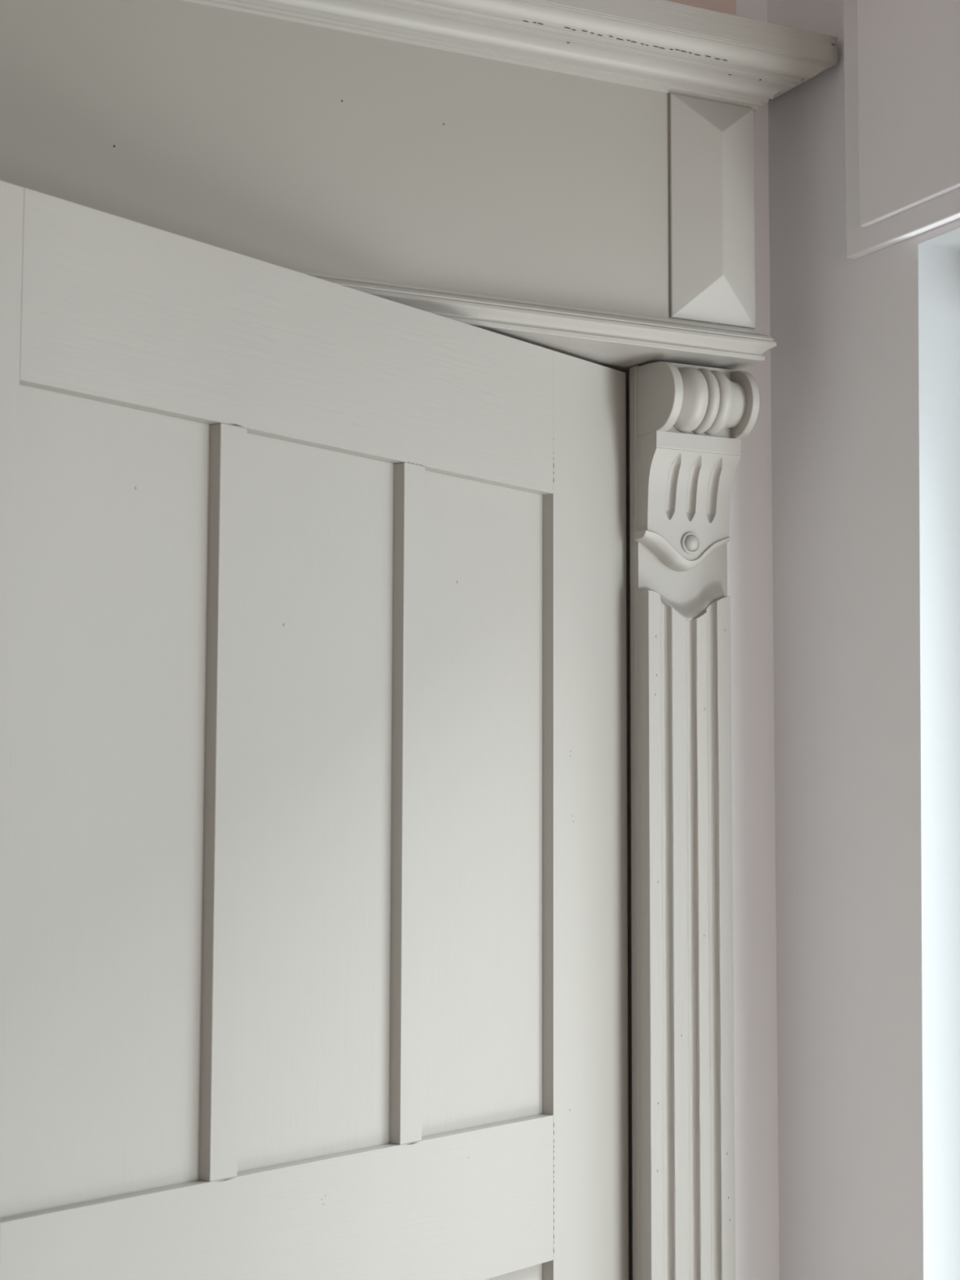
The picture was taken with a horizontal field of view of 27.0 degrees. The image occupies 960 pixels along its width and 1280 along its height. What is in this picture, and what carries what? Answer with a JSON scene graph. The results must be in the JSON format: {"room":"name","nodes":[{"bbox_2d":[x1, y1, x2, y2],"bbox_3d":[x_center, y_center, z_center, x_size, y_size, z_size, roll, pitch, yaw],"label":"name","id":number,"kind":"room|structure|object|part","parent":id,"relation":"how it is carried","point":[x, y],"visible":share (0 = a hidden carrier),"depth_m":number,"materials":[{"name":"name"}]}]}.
{"room":"house hallway","nodes":[
{"label":"house hallway","id":0,"kind":"room"},
{"bbox_2d":[665,0,779,1279],"bbox_3d":[-1.063,0.286,1.338,3.187,2.780,0.150,3,-6,-26],"label":"wall","id":1,"kind":"structure","parent":0,"point":[749,545],"depth_m":1.93,"materials":[{"name":"paint"}]},
{"bbox_2d":[0,180,628,1279],"bbox_3d":[-0.137,0.700,1.507,0.036,1.974,0.840,-4,-6,38],"label":"door","id":2,"kind":"structure","parent":1,"relation":"in","point":[313,830],"depth_m":1.54,"materials":[{"name":"grey wood"}]},
{"bbox_3d":[-0.264,0.108,1.395,0.012,0.551,0.186,-4,-6,38],"label":"panel","id":3,"kind":"part","parent":2,"relation":"part of","materials":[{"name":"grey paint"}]},
{"bbox_3d":[-0.136,0.459,1.527,0.035,0.124,0.600,-4,-6,38],"label":"rail","id":4,"kind":"part","parent":2,"relation":"part of","materials":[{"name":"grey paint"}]},
{"bbox_3d":[-0.134,-0.218,1.586,0.035,0.131,0.600,-4,-6,38],"label":"rail","id":5,"kind":"part","parent":2,"relation":"part of","materials":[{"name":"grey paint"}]},
{"bbox_3d":[-0.133,0.123,1.560,0.012,0.551,0.181,-4,-6,38],"label":"panel","id":6,"kind":"part","parent":2,"relation":"part of","materials":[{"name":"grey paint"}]},
{"bbox_3d":[-0.004,0.137,1.722,0.012,0.551,0.179,-4,-6,38],"label":"panel","id":7,"kind":"part","parent":2,"relation":"part of","materials":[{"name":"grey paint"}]},
{"bbox_3d":[-0.007,0.997,1.647,0.012,0.925,0.179,-4,-6,38],"label":"panel","id":8,"kind":"part","parent":2,"relation":"part of","materials":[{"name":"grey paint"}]},
{"bbox_2d":[0,0,838,371],"bbox_3d":[-0.212,-0.435,1.670,1.166,0.307,0.125,3,-6,-26],"label":"overdoor","id":9,"kind":"object","parent":1,"relation":"attached to","point":[500,166],"visible":0.86,"depth_m":1.74,"materials":[{"name":"grey wood"}]},
{"bbox_3d":[-0.212,-0.545,1.680,1.163,0.038,0.124,3,-6,-26],"label":"cornice moulding","id":10,"kind":"part","parent":9,"relation":"part of","materials":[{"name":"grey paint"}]},
{"bbox_3d":[-0.226,-0.296,1.671,1.081,0.031,0.088,3,-6,-26],"label":"moulding","id":11,"kind":"part","parent":9,"relation":"part of","materials":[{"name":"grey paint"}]},
{"bbox_2d":[668,93,755,328],"bbox_3d":[0.221,-0.401,1.863,0.093,0.212,0.020,3,-6,-26],"label":"block","id":12,"kind":"object","parent":9,"relation":"on","point":[712,238],"visible":1,"depth_m":1.86,"materials":[{"name":"grey wood"}]},
{"bbox_2d":[593,362,632,1279],"bbox_3d":[-0.271,0.709,1.697,0.884,2.006,0.150,3,-6,-26],"label":"trim","id":13,"kind":"structure","parent":1,"relation":"attached to","point":[621,368],"depth_m":1.89,"materials":[{"name":"grey wood"}]},
{"bbox_2d":[629,365,735,1279],"bbox_3d":[0.191,0.731,1.823,0.100,1.986,0.033,3,-6,-26],"label":"pilaster","id":14,"kind":"object","parent":1,"relation":"attached to","point":[683,1140],"visible":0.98,"depth_m":1.85,"materials":[{"name":"grey wood"}]},
{"bbox_3d":[0.187,0.732,1.831,0.100,1.986,0.014,3,-6,-26],"label":"casing","id":15,"kind":"part","parent":14,"relation":"part of","materials":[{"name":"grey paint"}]},
{"bbox_2d":[634,361,759,620],"bbox_3d":[0.206,-0.140,1.870,0.103,0.240,0.067,3,-6,-26],"label":"corbel","id":16,"kind":"object","parent":14,"relation":"on","point":[693,421],"visible":0.98,"depth_m":1.87,"materials":[{"name":"grey wood"}]},
{"bbox_2d":[767,0,959,1279],"bbox_3d":[1.075,0.218,0.477,0.125,2.780,3.300,3,-6,-26],"label":"wall","id":17,"kind":"structure","parent":0,"point":[865,357],"depth_m":1.82,"materials":[{"name":"white paint"}]},
{"bbox_2d":[843,0,959,259],"bbox_3d":[0.777,-0.777,1.020,0.011,0.705,1.942,3,-6,-26],"label":"trim","id":18,"kind":"structure","parent":17,"relation":"attached to","point":[941,210],"depth_m":1.84,"materials":[{"name":"white wood"}]},
{"bbox_2d":[856,0,959,227],"bbox_3d":[0.767,-0.788,1.021,0.008,0.684,1.871,3,-6,-26],"label":"wall panel","id":19,"kind":"object","parent":17,"relation":"attached to","point":[908,51],"depth_m":1.77,"materials":[{"name":"white paint"}]}
]}

